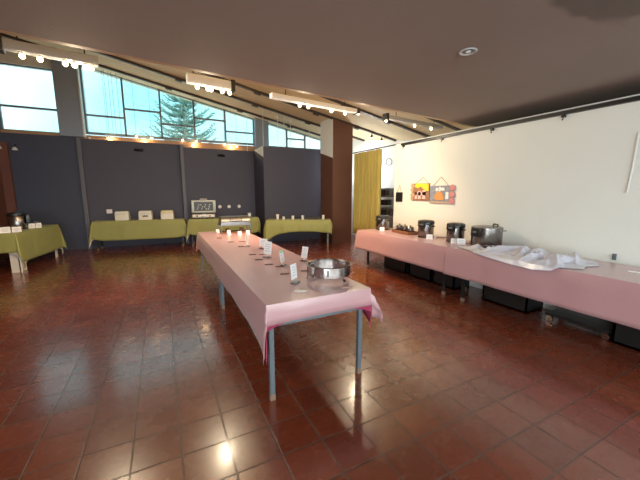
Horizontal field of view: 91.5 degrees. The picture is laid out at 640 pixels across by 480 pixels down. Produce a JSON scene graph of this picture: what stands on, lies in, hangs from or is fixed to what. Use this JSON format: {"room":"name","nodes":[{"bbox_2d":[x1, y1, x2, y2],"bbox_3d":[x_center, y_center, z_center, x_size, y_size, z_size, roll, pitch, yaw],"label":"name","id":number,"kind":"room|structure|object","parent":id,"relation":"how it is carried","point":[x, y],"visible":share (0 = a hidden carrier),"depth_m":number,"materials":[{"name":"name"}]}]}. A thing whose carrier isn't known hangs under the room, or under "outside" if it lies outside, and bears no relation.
{"room":"event hall","nodes":[
{"label":"event hall","id":0,"kind":"room"},
{"bbox_2d":[0,167,8,259],"bbox_3d":[-4.457,-1.235,1.154,0.150,5.090,14.400,-4,10,-27],"label":"wall","id":1,"kind":"structure","parent":0,"point":[3,209],"depth_m":7.30,"materials":[{"name":"brown wood"}]},
{"bbox_2d":[0,142,17,212],"bbox_3d":[-7.447,-0.985,7.520,0.170,2.660,0.100,-4,10,-27],"label":"trim","id":2,"kind":"structure","parent":1,"relation":"attached to","point":[5,162],"depth_m":7.41,"materials":[{"name":"brown wood"}]},
{"bbox_2d":[0,51,51,68],"bbox_3d":[-7.142,-4.473,7.503,1.180,0.560,0.200,-4,10,-27],"label":"trim","id":3,"kind":"structure","parent":1,"relation":"attached to","point":[9,57],"depth_m":7.46,"materials":[{"name":"beige paint"}]},
{"bbox_2d":[0,132,87,250],"bbox_3d":[-6.881,-1.152,7.864,1.510,2.885,0.080,-4,10,-27],"label":"wall panel","id":4,"kind":"object","parent":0,"point":[45,168],"visible":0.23,"depth_m":7.83,"materials":[{"name":"grey paint"}]},
{"bbox_2d":[76,137,92,248],"bbox_3d":[-6.145,-1.189,8.156,0.090,2.870,0.140,-4,10,-27],"label":"trim","id":5,"kind":"structure","parent":4,"relation":"attached to","point":[78,139],"depth_m":8.08,"materials":[{"name":"grey metal"}]},
{"bbox_2d":[0,129,254,150],"bbox_3d":[-3.748,-1.484,9.714,8.800,2.980,0.180,-4,10,-27],"label":"wall","id":6,"kind":"structure","parent":0,"point":[185,144],"depth_m":9.02,"materials":[{"name":"orange wood"}]},
{"bbox_2d":[0,62,58,132],"bbox_3d":[-7.142,-3.446,7.638,1.160,1.610,0.080,-4,10,-27],"label":"window","id":7,"kind":"structure","parent":6,"relation":"in","point":[6,64],"depth_m":7.55,"materials":[{"name":"grey"}]},
{"bbox_2d":[50,59,83,137],"bbox_3d":[-6.374,-3.603,7.917,0.480,1.915,0.340,-4,10,-27],"label":"pillar","id":8,"kind":"structure","parent":6,"relation":"attached to","point":[65,83],"depth_m":7.78,"materials":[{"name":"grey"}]},
{"bbox_2d":[76,64,85,137],"bbox_3d":[-6.099,-3.550,7.958,0.030,1.798,0.190,-4,10,-27],"label":"trim","id":9,"kind":"structure","parent":6,"relation":"attached to","point":[77,68],"depth_m":7.93,"materials":[{"name":"grey metal"}]},
{"bbox_2d":[78,64,253,145],"bbox_3d":[-4.158,-3.824,9.110,4.510,1.770,0.080,-4,10,-27],"label":"window","id":10,"kind":"structure","parent":6,"relation":"in","point":[80,66],"depth_m":8.88,"materials":[{"name":"grey"}]},
{"bbox_2d":[254,118,268,148],"bbox_3d":[-1.941,-3.469,10.234,0.440,0.945,0.300,-4,10,-27],"label":"trim","id":11,"kind":"structure","parent":6,"relation":"attached to","point":[261,128],"depth_m":10.09,"materials":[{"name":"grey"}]},
{"bbox_2d":[268,123,319,149],"bbox_3d":[-0.853,-3.582,10.842,2.060,0.843,0.080,-4,10,-27],"label":"window","id":12,"kind":"structure","parent":6,"relation":"in","point":[285,129],"depth_m":10.79,"materials":[{"name":"grey"}]},
{"bbox_2d":[81,139,185,247],"bbox_3d":[-5.111,-1.273,8.753,2.320,2.855,0.080,-4,10,-27],"label":"wall panel","id":13,"kind":"object","parent":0,"point":[118,177],"visible":0.85,"depth_m":8.62,"materials":[{"name":"paint"}]},
{"bbox_2d":[179,144,188,242],"bbox_3d":[-3.995,-1.333,9.191,0.090,2.840,0.220,-4,10,-27],"label":"trim","id":14,"kind":"structure","parent":13,"relation":"attached to","point":[180,145],"depth_m":9.06,"materials":[{"name":"grey metal"}]},
{"bbox_2d":[183,147,255,241],"bbox_3d":[-3.039,-1.384,9.736,2.130,2.775,0.190,-4,10,-27],"label":"wall panel","id":15,"kind":"object","parent":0,"point":[227,180],"visible":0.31,"depth_m":9.58,"materials":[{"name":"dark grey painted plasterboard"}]},
{"bbox_2d":[2,33,474,140],"bbox_3d":[-0.564,-3.493,6.518,12.300,2.536,8.350,-4,10,-27],"label":"ceiling","id":16,"kind":"structure","parent":0,"point":[362,120],"depth_m":8.31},
{"bbox_2d":[0,34,98,70],"bbox_3d":[-2.511,-2.592,2.766,0.737,1.919,0.110,-6,11,-34],"label":"light bar","id":17,"kind":"object","parent":16,"relation":"hanging from","point":[15,46],"visible":1,"depth_m":2.86,"materials":[{"name":"white metal"},{"name":"glass"}]},
{"bbox_2d":[82,71,90,138],"bbox_3d":[-6.044,-3.550,8.049,0.052,1.830,0.052,-4,10,-27],"label":"wire","id":18,"kind":"object","parent":16,"relation":"hanging from","point":[89,137],"visible":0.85,"depth_m":8.07,"materials":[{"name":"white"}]},
{"bbox_2d":[101,70,108,139],"bbox_3d":[-5.678,-3.549,8.237,0.052,1.730,0.052,-4,10,-27],"label":"wire","id":19,"kind":"object","parent":16,"relation":"hanging from","point":[101,70],"visible":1,"depth_m":8.26,"materials":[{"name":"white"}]},
{"bbox_2d":[103,71,109,136],"bbox_3d":[-5.584,-3.517,8.166,0.010,1.758,0.009,-4,10,-27],"label":"wire","id":20,"kind":"object","parent":16,"relation":"hanging from","point":[103,71],"visible":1,"depth_m":8.16,"materials":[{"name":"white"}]},
{"bbox_2d":[107,71,113,136],"bbox_3d":[-5.504,-3.515,8.207,0.010,1.740,0.009,-4,10,-27],"label":"wire","id":21,"kind":"object","parent":16,"relation":"hanging from","point":[107,71],"visible":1,"depth_m":8.20,"materials":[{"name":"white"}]},
{"bbox_2d":[0,33,319,135],"bbox_3d":[-3.414,-4.035,8.813,8.940,1.784,0.090,-4,10,-27],"label":"trim","id":22,"kind":"structure","parent":16,"relation":"attached to","point":[166,87],"depth_m":8.62,"materials":[{"name":"grey"}]},
{"bbox_2d":[186,71,235,94],"bbox_3d":[-1.293,-2.576,3.602,0.551,1.634,0.110,-6,11,-34],"label":"light bar","id":23,"kind":"object","parent":16,"relation":"hanging from","point":[211,83],"visible":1,"depth_m":3.68,"materials":[{"name":"white metal"}]},
{"bbox_2d":[198,72,395,140],"bbox_3d":[-2.087,-3.711,7.354,9.960,1.982,0.090,-4,10,-27],"label":"beam","id":24,"kind":"structure","parent":16,"relation":"attached to","point":[255,91],"depth_m":8.29,"materials":[{"name":"grey"}]},
{"bbox_2d":[269,90,359,114],"bbox_3d":[-0.024,-2.593,4.468,1.519,1.404,0.110,-6,11,-34],"label":"light bar","id":25,"kind":"object","parent":16,"relation":"hanging from","point":[276,96],"visible":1,"depth_m":4.47,"materials":[{"name":"white painted metal"},{"name":"glass"}]},
{"bbox_2d":[319,96,430,136],"bbox_3d":[-1.295,-3.517,6.486,10.570,2.101,0.090,-4,10,-27],"label":"beam","id":26,"kind":"structure","parent":16,"relation":"attached to","point":[341,103],"depth_m":7.95,"materials":[{"name":"grey"}]},
{"bbox_2d":[382,113,442,129],"bbox_3d":[1.747,-2.569,5.683,1.564,0.986,0.110,-6,11,-34],"label":"light bar","id":27,"kind":"object","parent":16,"relation":"hanging from","point":[386,116],"visible":0.98,"depth_m":5.62,"materials":[{"name":"grey metal"}]},
{"bbox_2d":[254,146,320,241],"bbox_3d":[-0.879,-1.456,10.124,2.220,2.800,1.040,-4,10,-27],"label":"wall panel","id":28,"kind":"object","parent":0,"point":[287,180],"visible":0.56,"depth_m":9.55,"materials":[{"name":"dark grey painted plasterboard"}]},
{"bbox_2d":[254,146,262,156],"bbox_3d":[-1.855,-2.609,9.395,0.013,0.300,0.950,-4,10,-27],"label":"trim","id":29,"kind":"structure","parent":28,"relation":"attached to","point":[258,150],"depth_m":9.18,"materials":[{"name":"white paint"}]},
{"bbox_2d":[0,235,639,479],"bbox_3d":[0.894,0.909,4.285,12.300,0.100,14.900,-4,10,-27],"label":"floor","id":30,"kind":"structure","parent":0,"point":[121,362],"depth_m":2.45,"materials":[{"name":"tile"}]},
{"bbox_2d":[9,249,58,272],"bbox_3d":[-6.250,0.146,6.465,0.750,0.745,1.647,-3,9,-18],"label":"folding table","id":31,"kind":"object","parent":30,"relation":"on","point":[15,263],"visible":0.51,"depth_m":5.85,"materials":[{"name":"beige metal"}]},
{"bbox_2d":[0,224,66,272],"bbox_3d":[-6.209,0.187,6.478,0.917,0.842,1.841,-3,9,-18],"label":"tablecloth","id":32,"kind":"object","parent":31,"relation":"on","point":[28,244],"visible":0.8,"depth_m":6.22,"materials":[{"name":"green fabric"}]},
{"bbox_2d":[0,227,10,232],"bbox_3d":[-5.809,-0.184,5.749,0.062,0.110,0.150,8,12,42],"label":"tent card","id":33,"kind":"object","parent":32,"relation":"on","point":[2,229],"visible":1,"depth_m":5.74,"materials":[{"name":"white paper"}]},
{"bbox_2d":[11,227,21,232],"bbox_3d":[-5.721,-0.199,5.883,0.130,0.100,0.062,-8,12,-43],"label":"tent card","id":34,"kind":"object","parent":32,"relation":"on","point":[14,229],"visible":1,"depth_m":5.87,"materials":[{"name":"white paper"}]},
{"bbox_2d":[6,211,29,229],"bbox_3d":[-6.132,-0.405,6.333,0.338,0.370,0.296,0,9,1],"label":"urn","id":35,"kind":"object","parent":32,"relation":"on","point":[14,219],"visible":0.84,"depth_m":6.25,"materials":[{"name":"silver metal"}]},
{"bbox_2d":[28,223,34,228],"bbox_3d":[-6.001,-0.294,6.496,0.062,0.100,0.100,7,11,40],"label":"tent card","id":36,"kind":"object","parent":32,"relation":"on","point":[32,225],"visible":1,"depth_m":6.49,"materials":[{"name":"white paper"}]},
{"bbox_2d":[35,223,41,227],"bbox_3d":[-5.953,-0.309,6.598,0.062,0.100,0.090,7,11,40],"label":"tent card","id":37,"kind":"object","parent":32,"relation":"on","point":[38,225],"visible":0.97,"depth_m":6.59,"materials":[{"name":"white paper"}]},
{"bbox_2d":[97,236,184,249],"bbox_3d":[-4.862,-0.174,8.549,2.126,0.745,0.390,-3,9,-20],"label":"folding table","id":38,"kind":"object","parent":30,"relation":"on","point":[183,242],"visible":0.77,"depth_m":8.39,"materials":[{"name":"black metal"}]},
{"bbox_2d":[89,218,186,247],"bbox_3d":[-4.872,-0.209,8.505,2.307,0.675,0.554,-3,9,-20],"label":"tablecloth","id":39,"kind":"object","parent":38,"relation":"on","point":[134,229],"visible":0.93,"depth_m":8.29,"materials":[{"name":"green fabric"}]},
{"bbox_2d":[115,211,130,220],"bbox_3d":[-5.258,-0.646,8.313,0.327,0.244,0.219,-3,9,-17],"label":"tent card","id":40,"kind":"object","parent":39,"relation":"on","point":[119,215],"visible":1,"depth_m":8.23,"materials":[{"name":"beige paper"}]},
{"bbox_2d":[138,211,152,219],"bbox_3d":[-4.743,-0.675,8.499,0.327,0.244,0.219,-3,9,-17],"label":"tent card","id":41,"kind":"object","parent":39,"relation":"on","point":[143,215],"visible":1,"depth_m":8.41,"materials":[{"name":"beige paper"}]},
{"bbox_2d":[160,210,174,218],"bbox_3d":[-4.241,-0.702,8.679,0.327,0.244,0.219,-3,9,-17],"label":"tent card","id":42,"kind":"object","parent":39,"relation":"on","point":[165,214],"visible":0.98,"depth_m":8.60,"materials":[{"name":"beige paper"}]},
{"bbox_2d":[201,253,220,304],"bbox_3d":[-1.450,0.341,5.196,0.820,0.745,2.120,-4,10,-27],"label":"folding table","id":43,"kind":"object","parent":30,"relation":"on","point":[202,261],"visible":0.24,"depth_m":4.18,"materials":[{"name":"grey paint"}]},
{"bbox_2d":[220,281,362,400],"bbox_3d":[-0.469,0.636,3.283,0.820,0.745,2.120,-4,10,-27],"label":"folding table","id":44,"kind":"object","parent":30,"relation":"on","point":[271,360],"visible":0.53,"depth_m":2.38,"materials":[{"name":"grey paint"}]},
{"bbox_2d":[195,231,382,364],"bbox_3d":[-0.938,0.340,4.213,0.998,0.456,4.456,-4,10,-27],"label":"tablecloth","id":45,"kind":"object","parent":44,"relation":"on","point":[267,299],"visible":0.88,"depth_m":2.56,"materials":[{"name":"pink fabric"}]},
{"bbox_2d":[218,215,250,233],"bbox_3d":[-1.600,-0.298,5.833,0.552,0.310,0.392,-4,10,-27],"label":"chafing dish","id":46,"kind":"object","parent":45,"relation":"on","point":[243,219],"visible":0.93,"depth_m":5.73,"materials":[{"name":"metal"}]},
{"bbox_2d":[220,229,249,233],"bbox_3d":[-1.606,-0.159,5.867,0.500,0.018,0.320,-4,10,-27],"label":"serving tray","id":47,"kind":"object","parent":46,"relation":"attached to","point":[242,230],"depth_m":5.81,"materials":[{"name":"brown"}]},
{"bbox_2d":[245,233,249,246],"bbox_3d":[-0.998,-0.001,4.309,0.050,0.184,0.070,1,9,9],"label":"menu card","id":48,"kind":"object","parent":45,"relation":"on","point":[246,236],"visible":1,"depth_m":4.30,"materials":[{"name":"white paper"}]},
{"bbox_2d":[259,239,266,248],"bbox_3d":[-0.756,0.051,4.135,0.110,0.134,0.050,3,9,19],"label":"menu card","id":49,"kind":"object","parent":45,"relation":"on","point":[261,240],"visible":0.7,"depth_m":4.14,"materials":[{"name":"white paper"}]},
{"bbox_2d":[263,241,271,257],"bbox_3d":[-0.610,0.111,3.584,0.115,0.184,0.050,6,10,33],"label":"menu card","id":50,"kind":"object","parent":45,"relation":"on","point":[267,245],"visible":1,"depth_m":3.59,"materials":[{"name":"white paper"}]},
{"bbox_2d":[279,250,286,265],"bbox_3d":[-0.376,0.185,3.183,0.052,0.158,0.080,3,9,20],"label":"menu card","id":51,"kind":"object","parent":45,"relation":"on","point":[281,254],"visible":1,"depth_m":3.18,"materials":[{"name":"white paper"}]},
{"bbox_2d":[290,263,299,283],"bbox_3d":[-0.206,0.278,2.580,0.050,0.159,0.085,5,10,27],"label":"menu card","id":52,"kind":"object","parent":45,"relation":"on","point":[293,266],"visible":1,"depth_m":2.58,"materials":[{"name":"white paper"}]},
{"bbox_2d":[299,246,307,261],"bbox_3d":[-0.176,0.153,3.395,0.085,0.158,0.060,7,11,39],"label":"menu card","id":53,"kind":"object","parent":45,"relation":"on","point":[304,253],"visible":1,"depth_m":3.40,"materials":[{"name":"white paper"}]},
{"bbox_2d":[306,258,350,281],"bbox_3d":[0.071,0.266,2.722,0.394,0.134,0.386,-1,9,-4],"label":"chafing dish","id":54,"kind":"object","parent":45,"relation":"on","point":[325,268],"visible":1,"depth_m":2.61,"materials":[{"name":"silver metal"}]},
{"bbox_2d":[269,233,328,246],"bbox_3d":[-0.587,-0.200,8.716,1.705,0.745,0.450,0,9,-1],"label":"folding table","id":55,"kind":"object","parent":30,"relation":"on","point":[327,233],"visible":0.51,"depth_m":8.55,"materials":[{"name":"grey paint"}]},
{"bbox_2d":[263,219,332,240],"bbox_3d":[-0.593,-0.151,8.696,1.896,0.849,0.601,0,9,-1],"label":"tablecloth","id":56,"kind":"object","parent":55,"relation":"on","point":[272,227],"visible":0.87,"depth_m":8.40,"materials":[{"name":"green fabric"}]},
{"bbox_2d":[381,197,393,227],"bbox_3d":[2.052,-0.901,9.931,1.140,1.760,0.440,6,11,35],"label":"shelf rack","id":57,"kind":"object","parent":30,"relation":"on","point":[381,197],"visible":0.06,"depth_m":9.60,"materials":[{"name":"grey metal"}]},
{"bbox_2d":[381,200,390,204],"bbox_3d":[1.982,-1.194,9.898,0.460,0.160,0.329,6,11,35],"label":"countertop oven","id":58,"kind":"object","parent":57,"relation":"on","point":[383,202],"visible":0.49,"depth_m":9.71,"materials":[{"name":"black metal"}]},
{"bbox_2d":[380,208,393,215],"bbox_3d":[2.063,-0.889,9.887,0.500,0.220,0.329,6,11,35],"label":"countertop oven","id":59,"kind":"object","parent":57,"relation":"on","point":[384,211],"visible":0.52,"depth_m":9.72,"materials":[{"name":"black metal"}]},
{"bbox_2d":[381,188,393,196],"bbox_3d":[2.022,-1.487,9.824,0.500,0.280,0.329,6,11,35],"label":"countertop oven","id":60,"kind":"object","parent":57,"relation":"on","point":[385,192],"visible":0.55,"depth_m":9.64,"materials":[{"name":"black metal"}]},
{"bbox_2d":[384,256,409,273],"bbox_3d":[1.604,0.383,6.122,0.380,0.381,0.640,-4,10,-27],"label":"crate","id":61,"kind":"object","parent":30,"relation":"on","point":[404,267],"visible":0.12,"depth_m":5.98,"materials":[{"name":"black plastic"}]},
{"bbox_2d":[366,251,466,294],"bbox_3d":[1.603,0.292,5.518,0.740,0.745,2.120,-4,10,-27],"label":"folding table","id":62,"kind":"object","parent":30,"relation":"on","point":[367,265],"visible":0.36,"depth_m":4.61,"materials":[{"name":"black metal"}]},
{"bbox_2d":[353,228,470,271],"bbox_3d":[1.579,0.166,5.509,0.885,0.505,2.268,-4,10,-27],"label":"tablecloth","id":63,"kind":"object","parent":62,"relation":"on","point":[413,249],"visible":0.79,"depth_m":5.06,"materials":[{"name":"pink fabric"}]},
{"bbox_2d":[375,215,389,229],"bbox_3d":[1.254,-0.357,6.279,0.279,0.292,0.279,-1,9,-9],"label":"kettle","id":64,"kind":"object","parent":63,"relation":"on","point":[381,220],"visible":0.94,"depth_m":6.18,"materials":[{"name":"black metal"}]},
{"bbox_2d":[392,229,417,234],"bbox_3d":[1.552,-0.151,5.718,0.212,0.055,0.512,-3,9,-21],"label":"tray","id":65,"kind":"object","parent":63,"relation":"on","point":[393,230],"visible":0.73,"depth_m":5.55,"materials":[{"name":"brown wood"}]},
{"bbox_2d":[401,225,407,230],"bbox_3d":[1.552,-0.211,5.709,0.132,0.150,0.132,-4,10,-27],"label":"jar","id":66,"kind":"object","parent":65,"relation":"on","point":[404,227],"visible":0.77,"depth_m":5.66,"materials":[{"name":"metal"}]},
{"bbox_2d":[406,225,413,231],"bbox_3d":[1.610,-0.189,5.561,0.132,0.150,0.132,-4,10,-27],"label":"jar","id":67,"kind":"object","parent":65,"relation":"on","point":[410,228],"visible":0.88,"depth_m":5.51,"materials":[{"name":"glass"}]},
{"bbox_2d":[417,220,434,237],"bbox_3d":[1.772,-0.194,5.215,0.270,0.292,0.288,2,9,12],"label":"kettle","id":68,"kind":"object","parent":63,"relation":"on","point":[425,227],"visible":0.92,"depth_m":5.12,"materials":[{"name":"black metal"}]},
{"bbox_2d":[426,234,432,239],"bbox_3d":[1.753,-0.051,4.997,0.095,0.076,0.062,2,9,13],"label":"tent card","id":69,"kind":"object","parent":63,"relation":"on","point":[428,236],"visible":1,"depth_m":4.98,"materials":[{"name":"white paper"}]},
{"bbox_2d":[446,222,465,242],"bbox_3d":[2.060,-0.120,4.740,0.270,0.292,0.287,3,9,16],"label":"kettle","id":70,"kind":"object","parent":63,"relation":"on","point":[455,230],"visible":0.84,"depth_m":4.64,"materials":[{"name":"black metal"}]},
{"bbox_2d":[456,238,465,244],"bbox_3d":[2.033,0.022,4.494,0.115,0.086,0.062,3,9,19],"label":"tent card","id":71,"kind":"object","parent":63,"relation":"on","point":[459,241],"visible":1,"depth_m":4.48,"materials":[{"name":"white paper"}]},
{"bbox_2d":[409,263,432,281],"bbox_3d":[1.907,0.484,5.533,0.380,0.361,0.520,-4,10,-27],"label":"crate","id":72,"kind":"object","parent":30,"relation":"on","point":[417,271],"visible":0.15,"depth_m":5.42,"materials":[{"name":"black plastic"}]},
{"bbox_2d":[433,270,469,289],"bbox_3d":[2.138,0.543,5.082,0.380,0.381,0.440,-4,10,-27],"label":"crate","id":73,"kind":"object","parent":30,"relation":"on","point":[452,282],"visible":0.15,"depth_m":4.93,"materials":[{"name":"black plastic"}]},
{"bbox_2d":[460,279,482,301],"bbox_3d":[2.615,0.596,3.543,0.740,0.745,2.120,-4,10,-27],"label":"folding table","id":74,"kind":"object","parent":30,"relation":"on","point":[462,298],"visible":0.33,"depth_m":4.30,"materials":[{"name":"black metal"}]},
{"bbox_2d":[443,244,639,329],"bbox_3d":[2.645,0.473,3.423,0.882,0.478,2.462,-4,10,-27],"label":"tablecloth","id":75,"kind":"object","parent":74,"relation":"on","point":[608,291],"visible":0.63,"depth_m":3.06,"materials":[{"name":"pink fabric"}]},
{"bbox_2d":[470,223,506,247],"bbox_3d":[2.310,-0.072,4.349,0.444,0.316,0.430,-5,10,-28],"label":"stock pot","id":76,"kind":"object","parent":75,"relation":"on","point":[485,236],"visible":0.87,"depth_m":4.21,"materials":[{"name":"metal"}]},
{"bbox_2d":[459,244,598,270],"bbox_3d":[2.399,0.143,3.762,0.807,0.183,1.481,-4,10,-27],"label":"cloth","id":77,"kind":"object","parent":75,"relation":"on","point":[526,257],"visible":1,"depth_m":3.39,"materials":[{"name":"white fabric"}]},
{"bbox_2d":[482,285,542,313],"bbox_3d":[2.590,0.679,4.200,0.380,0.381,0.620,-4,10,-27],"label":"crate","id":78,"kind":"object","parent":30,"relation":"on","point":[522,304],"visible":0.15,"depth_m":4.04,"materials":[{"name":"black plastic"}]},
{"bbox_2d":[545,307,613,339],"bbox_3d":[2.925,0.924,3.480,0.360,0.115,0.596,-4,10,-27],"label":"trolley","id":79,"kind":"object","parent":30,"relation":"on","point":[601,325],"visible":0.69,"depth_m":3.43,"materials":[{"name":"black plastic"}]},
{"bbox_2d":[611,322,639,351],"bbox_3d":[3.177,0.865,3.056,0.380,0.361,0.360,-4,10,-27],"label":"crate","id":80,"kind":"object","parent":30,"relation":"on","point":[626,336],"visible":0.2,"depth_m":3.04,"materials":[{"name":"black plastic"}]},
{"bbox_3d":[-2.819,-0.284,9.261,1.888,0.745,0.470,-3,9,-19],"label":"folding table","id":81,"kind":"object","parent":30,"relation":"on","visible":0},
{"bbox_2d":[186,216,260,242],"bbox_3d":[-2.833,-0.325,9.217,2.071,0.663,0.634,-3,9,-19],"label":"tablecloth","id":82,"kind":"object","parent":81,"relation":"on","point":[195,225],"visible":0.67,"depth_m":8.85,"materials":[{"name":"green fabric"}]},
{"bbox_2d":[191,199,215,218],"bbox_3d":[-3.338,-0.901,8.939,0.665,0.557,0.406,-3,9,-17],"label":"sign","id":83,"kind":"object","parent":82,"relation":"on","point":[206,208],"visible":0.99,"depth_m":9.04,"materials":[{"name":"silver metal"}]},
{"bbox_2d":[0,0,639,126],"bbox_3d":[1.433,-1.294,0.521,9.800,0.160,7.974,-4,10,-27],"label":"ceiling","id":84,"kind":"structure","parent":0,"point":[532,57],"depth_m":2.40,"materials":[{"name":"brown paint"}]},
{"bbox_2d":[0,30,476,126],"bbox_3d":[-0.133,-1.766,3.575,9.871,0.156,0.068,-6,10,-33],"label":"trim","id":85,"kind":"structure","parent":84,"relation":"attached to","point":[1,31],"depth_m":2.90,"materials":[{"name":"brown wood"}]},
{"bbox_2d":[459,47,477,55],"bbox_3d":[1.190,-1.510,2.505,0.136,0.015,0.136,-4,10,-27],"label":"recessed light","id":86,"kind":"object","parent":84,"relation":"in","point":[467,51],"visible":1,"depth_m":2.50,"materials":[{"name":"grey metal"}]},
{"bbox_2d":[321,119,352,243],"bbox_3d":[0.480,-1.722,9.373,0.650,3.554,0.760,-4,10,-27],"label":"pillar","id":87,"kind":"structure","parent":0,"point":[336,172],"depth_m":9.08,"materials":[{"name":"brown laminate"}]},
{"bbox_2d":[320,119,332,157],"bbox_3d":[0.187,-2.906,9.041,0.006,1.094,0.760,-4,10,-27],"label":"trim","id":88,"kind":"structure","parent":87,"relation":"attached to","point":[326,127],"depth_m":9.00,"materials":[{"name":"white paint"}]},
{"bbox_2d":[353,149,381,233],"bbox_3d":[1.131,-1.124,7.681,0.127,2.045,1.112,-4,10,-27],"label":"curtain","id":89,"kind":"object","parent":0,"point":[368,164],"visible":0.88,"depth_m":7.60,"materials":[{"name":"yellow fabric"}]},
{"bbox_2d":[351,140,410,234],"bbox_3d":[2.689,-1.819,9.783,6.209,3.620,0.152,6,11,35],"label":"wall","id":90,"kind":"structure","parent":0,"point":[388,172],"depth_m":10.06,"materials":[{"name":"white paint"}]},
{"bbox_2d":[74,47,364,140],"bbox_3d":[-2.753,-3.873,8.088,9.450,1.883,0.090,-4,10,-27],"label":"trim","id":91,"kind":"structure","parent":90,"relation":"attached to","point":[177,79],"depth_m":8.10,"materials":[{"name":"grey"}]},
{"bbox_2d":[425,117,460,130],"bbox_3d":[-0.588,-3.344,5.706,11.110,2.205,0.090,-4,10,-27],"label":"trim","id":92,"kind":"structure","parent":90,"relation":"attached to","point":[434,120],"depth_m":7.64,"materials":[{"name":"grey"}]},
{"bbox_2d":[393,101,639,309],"bbox_3d":[3.698,-0.123,2.558,0.140,2.465,9.200,-4,10,-27],"label":"wall","id":93,"kind":"structure","parent":0,"point":[503,176],"depth_m":4.22,"materials":[{"name":"beige paint"}]},
{"bbox_2d":[352,143,399,153],"bbox_3d":[1.262,-2.120,7.269,0.026,0.025,1.850,-4,10,-27],"label":"curtain rod","id":94,"kind":"object","parent":93,"relation":"attached to","point":[398,143],"visible":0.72,"depth_m":7.21,"materials":[{"name":"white metal"}]},
{"bbox_2d":[396,185,402,201],"bbox_3d":[1.623,-0.957,6.391,0.018,0.338,0.190,-4,10,-27],"label":"sign","id":95,"kind":"object","parent":93,"relation":"hanging from","point":[399,195],"visible":1,"depth_m":6.38,"materials":[{"name":"black plastic"}]},
{"bbox_2d":[410,177,429,200],"bbox_3d":[1.876,-0.958,5.871,0.031,0.438,0.474,-4,10,-27],"label":"picture","id":96,"kind":"object","parent":93,"relation":"attached to","point":[420,191],"visible":1,"depth_m":5.84,"materials":[{"name":"brown paint"}]},
{"bbox_2d":[429,177,454,203],"bbox_3d":[2.115,-0.862,5.410,0.038,0.469,0.550,-4,10,-25],"label":"sign","id":97,"kind":"object","parent":93,"relation":"attached to","point":[445,194],"visible":1,"depth_m":5.39,"materials":[{"name":"orange paint"}]},
{"bbox_2d":[401,95,639,145],"bbox_3d":[3.660,-1.288,2.246,0.044,0.042,9.000,-4,10,-27],"label":"trim","id":98,"kind":"structure","parent":93,"relation":"attached to","point":[636,98],"depth_m":3.94,"materials":[{"name":"black metal"}]},
{"bbox_2d":[402,94,639,142],"bbox_3d":[3.658,-1.317,2.240,0.049,0.014,9.000,-4,10,-27],"label":"trim","id":99,"kind":"structure","parent":93,"relation":"attached to","point":[636,94],"depth_m":3.92,"materials":[{"name":"grey metal"}]},
{"bbox_2d":[538,196,639,261],"bbox_3d":[3.317,-0.097,3.161,0.002,0.670,2.000,-4,10,-27],"label":"wall panel","id":100,"kind":"object","parent":93,"relation":"attached to","point":[588,225],"depth_m":3.56,"materials":[{"name":"beige paint"}]},
{"bbox_2d":[626,132,639,192],"bbox_3d":[3.227,-0.794,3.220,0.020,0.611,0.045,-4,10,-27],"label":"cable","id":101,"kind":"object","parent":93,"relation":"attached to","point":[638,133],"visible":1,"depth_m":3.21,"materials":[{"name":"white plastic"}]},
{"label":"outside","id":102,"kind":"structure","parent":0,"visible":0},
{"bbox_3d":[-6.782,-0.058,13.528,120.000,0.200,150.000,-4,10,-27],"label":"ground","id":103,"kind":"structure","parent":102,"visible":0},
{"bbox_2d":[131,94,228,142],"bbox_3d":[-8.255,-5.494,20.100,7.180,8.553,7.222,2,9,10],"label":"conifer","id":104,"kind":"object","parent":103,"relation":"on","point":[179,113],"visible":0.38,"depth_m":19.34,"materials":[{"name":"green plant"}]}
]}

